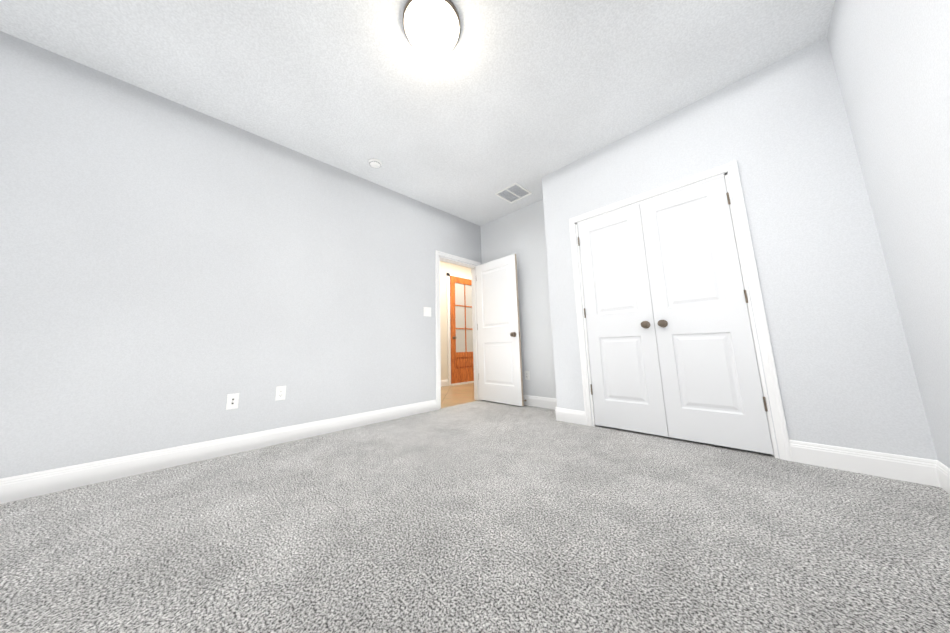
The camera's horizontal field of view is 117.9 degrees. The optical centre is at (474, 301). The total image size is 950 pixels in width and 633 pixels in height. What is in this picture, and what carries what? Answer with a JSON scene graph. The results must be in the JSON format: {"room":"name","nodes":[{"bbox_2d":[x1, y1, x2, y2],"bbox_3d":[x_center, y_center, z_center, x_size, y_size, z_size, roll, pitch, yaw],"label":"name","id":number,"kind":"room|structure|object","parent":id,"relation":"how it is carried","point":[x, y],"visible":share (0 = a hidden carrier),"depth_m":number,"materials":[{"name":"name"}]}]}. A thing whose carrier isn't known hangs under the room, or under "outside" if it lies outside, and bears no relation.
{"room":"empty bedroom","nodes":[
{"label":"empty bedroom","id":0,"kind":"room"},
{"bbox_2d":[0,31,481,478],"bbox_3d":[-0.759,0.002,3.696,0.120,2.740,7.470,-10,-13,44],"label":"wall","id":1,"kind":"structure","parent":0,"point":[173,274],"depth_m":2.15,"materials":[{"name":"grey paint"}]},
{"bbox_2d":[0,399,436,503],"bbox_3d":[-1.858,1.123,2.262,0.015,0.128,3.878,-10,-13,44],"label":"baseboard","id":2,"kind":"structure","parent":1,"relation":"attached to","point":[24,486],"depth_m":2.01,"materials":[{"name":"white wood"}]},
{"bbox_2d":[226,393,238,409],"bbox_3d":[-1.919,0.790,2.264,0.012,0.117,0.073,-10,-13,44],"label":"outlet","id":3,"kind":"object","parent":1,"relation":"attached to","point":[232,401],"visible":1,"depth_m":2.26,"materials":[{"name":"white plastic"}]},
{"bbox_2d":[275,386,285,400],"bbox_3d":[-1.695,0.798,2.495,0.008,0.117,0.073,-10,-13,44],"label":"outlet","id":4,"kind":"object","parent":1,"relation":"attached to","point":[280,392],"visible":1,"depth_m":2.49,"materials":[{"name":"white plastic"}]},
{"bbox_2d":[423,307,430,316],"bbox_3d":[-0.618,0.132,3.722,0.010,0.122,0.122,-10,-13,44],"label":"light switch","id":5,"kind":"object","parent":1,"relation":"attached to","point":[426,311],"visible":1,"depth_m":3.72,"materials":[{"name":"white plastic"}]},
{"bbox_2d":[435,250,480,409],"bbox_3d":[-0.251,0.382,4.145,0.156,2.107,0.894,-10,-13,44],"label":"door frame","id":6,"kind":"structure","parent":1,"relation":"attached to","point":[475,330],"depth_m":4.18,"materials":[{"name":"white wood"}]},
{"bbox_2d":[476,254,523,405],"bbox_3d":[0.311,0.384,4.058,0.776,2.012,0.173,-10,-13,44],"label":"door","id":7,"kind":"structure","parent":1,"relation":"in","point":[500,358],"depth_m":4.01,"materials":[{"name":"white wood"}]},
{"bbox_2d":[0,0,834,225],"bbox_3d":[-0.323,-1.756,1.778,3.850,0.100,5.050,-10,-13,44],"label":"ceiling","id":8,"kind":"structure","parent":0,"point":[528,95],"depth_m":2.04,"materials":[{"name":"white paint"}]},
{"bbox_2d":[368,158,381,167],"bbox_3d":[-1.063,-1.465,3.043,0.136,0.035,0.136,-10,-13,44],"label":"smoke detector","id":9,"kind":"object","parent":8,"relation":"attached to","point":[374,163],"visible":1,"depth_m":3.01,"materials":[{"name":"white plastic"}]},
{"bbox_2d":[403,0,459,56],"bbox_3d":[-0.264,-1.655,1.755,0.350,0.110,0.350,-10,-13,44],"label":"ceiling light fixture","id":10,"kind":"object","parent":8,"relation":"attached to","point":[431,28],"visible":1,"depth_m":1.70,"materials":[{"name":"white glass"}]},
{"bbox_2d":[495,183,531,202],"bbox_3d":[0.500,-1.407,3.724,0.345,0.012,0.350,-10,-13,44],"label":"ceiling vent","id":11,"kind":"object","parent":8,"relation":"in","point":[514,192],"visible":0.98,"depth_m":3.71,"materials":[{"name":"white metal"}]},
{"bbox_2d":[440,261,470,379],"bbox_3d":[-1.167,0.331,5.672,0.120,2.740,5.440,-10,-13,44],"label":"wall","id":12,"kind":"structure","parent":0,"point":[446,268],"depth_m":6.14,"materials":[{"name":"beige"}]},
{"bbox_2d":[441,379,447,386],"bbox_3d":[-1.739,1.523,4.765,0.015,0.128,3.345,-10,-13,44],"label":"baseboard","id":13,"kind":"structure","parent":12,"relation":"attached to","point":[444,382],"depth_m":5.86,"materials":[{"name":"white wood"}]},
{"bbox_2d":[447,273,473,385],"bbox_3d":[-0.213,0.602,6.458,0.075,2.414,1.012,-10,-13,44],"label":"door frame","id":14,"kind":"structure","parent":12,"relation":"attached to","point":[449,331],"depth_m":6.13,"materials":[{"name":"white wood"}]},
{"bbox_2d":[450,276,473,383],"bbox_3d":[-0.192,0.607,6.444,0.114,2.320,0.882,-10,-13,44],"label":"hall door","id":15,"kind":"structure","parent":12,"relation":"in","point":[461,329],"depth_m":6.36,"materials":[{"name":"brown wood"}]},
{"bbox_2d":[0,400,949,632],"bbox_3d":[-0.215,1.041,1.293,3.750,0.100,5.050,-10,-13,44],"label":"floor carpet","id":16,"kind":"object","parent":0,"point":[481,516],"visible":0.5,"depth_m":1.15,"materials":[{"name":"grey carpet"}]},
{"bbox_2d":[480,199,556,398],"bbox_3d":[0.676,0.021,4.040,1.436,2.740,0.120,-10,-13,44],"label":"wall","id":17,"kind":"structure","parent":0,"point":[520,233],"depth_m":3.89,"materials":[{"name":"grey paint"}]},
{"bbox_2d":[525,371,529,379],"bbox_3d":[0.693,0.980,3.803,0.073,0.117,0.008,-10,-13,44],"label":"outlet","id":18,"kind":"object","parent":17,"relation":"attached to","point":[527,375],"visible":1,"depth_m":3.80,"materials":[{"name":"white plastic"}]},
{"bbox_2d":[523,395,556,408],"bbox_3d":[0.654,1.302,3.778,1.436,0.128,0.038,-10,-13,44],"label":"baseboard","id":19,"kind":"structure","parent":17,"relation":"attached to","point":[543,402],"depth_m":3.63,"materials":[{"name":"white wood"}]},
{"bbox_2d":[542,38,937,459],"bbox_3d":[1.799,-0.234,2.633,2.174,2.740,0.570,-10,-13,44],"label":"wall","id":20,"kind":"structure","parent":0,"point":[780,131],"depth_m":1.90,"materials":[{"name":"grey paint"}]},
{"bbox_2d":[552,403,559,420],"bbox_3d":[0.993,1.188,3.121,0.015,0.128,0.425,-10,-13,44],"label":"baseboard","id":21,"kind":"structure","parent":20,"relation":"attached to","point":[554,405],"depth_m":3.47,"materials":[{"name":"white wood"}]},
{"bbox_2d":[556,407,585,424],"bbox_3d":[0.963,1.148,2.866,0.298,0.128,0.015,-10,-13,44],"label":"baseboard","id":22,"kind":"structure","parent":20,"relation":"attached to","point":[565,415],"depth_m":2.86,"materials":[{"name":"white wood"}]},
{"bbox_2d":[578,237,592,394],"bbox_3d":[1.103,0.108,2.872,0.013,1.593,0.014,-10,-13,44],"label":"left closet door hinges","id":23,"kind":"object","parent":20,"relation":"attached to","point":[585,317],"visible":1,"depth_m":2.87,"materials":[{"name":"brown metal"}]},
{"bbox_2d":[578,204,668,436],"bbox_3d":[1.308,0.132,2.650,0.588,2.012,0.104,-10,-13,44],"label":"closet door","id":24,"kind":"structure","parent":20,"relation":"in","point":[626,382],"depth_m":2.63,"materials":[{"name":"white wood"}]},
{"bbox_2d":[569,160,792,461],"bbox_3d":[1.570,0.101,2.496,1.223,2.046,0.121,-10,-13,44],"label":"door frame","id":25,"kind":"structure","parent":20,"relation":"attached to","point":[763,384],"depth_m":2.14,"materials":[{"name":"white wood"}]},
{"bbox_2d":[640,176,773,454],"bbox_3d":[1.728,0.055,2.240,0.588,2.012,0.104,-10,-13,44],"label":"closet door","id":26,"kind":"structure","parent":20,"relation":"in","point":[711,384],"depth_m":2.22,"materials":[{"name":"white wood"}]},
{"bbox_2d":[726,192,767,411],"bbox_3d":[1.944,-0.045,2.052,0.013,1.593,0.014,-10,-13,44],"label":"right closet door hinges","id":27,"kind":"object","parent":20,"relation":"attached to","point":[746,300],"visible":1,"depth_m":2.04,"materials":[{"name":"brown metal"}]},
{"bbox_2d":[789,440,935,485],"bbox_3d":[2.197,0.923,1.662,0.486,0.128,0.015,-10,-13,44],"label":"baseboard","id":28,"kind":"structure","parent":20,"relation":"attached to","point":[930,472],"depth_m":1.63,"materials":[{"name":"white wood"}]},
{"bbox_2d":[827,0,949,467],"bbox_3d":[1.143,-0.582,0.367,0.120,2.740,5.350,-10,-13,44],"label":"wall","id":29,"kind":"structure","parent":0,"point":[891,59],"depth_m":1.33,"materials":[{"name":"grey paint"}]},
{"bbox_2d":[928,459,949,493],"bbox_3d":[0.864,0.680,-0.058,0.015,0.128,4.360,-10,-13,44],"label":"baseboard","id":30,"kind":"structure","parent":29,"relation":"attached to","point":[940,472],"depth_m":1.45,"materials":[{"name":"white wood"}]},
{"label":"outside","id":31,"kind":"structure","parent":0,"visible":0},
{"bbox_2d":[441,383,477,407],"bbox_3d":[-0.535,1.625,4.864,1.800,0.096,5.440,-10,-13,44],"label":"floor","id":32,"kind":"structure","parent":31,"point":[457,395],"depth_m":4.76,"materials":[{"name":"brown wood"}]}
]}

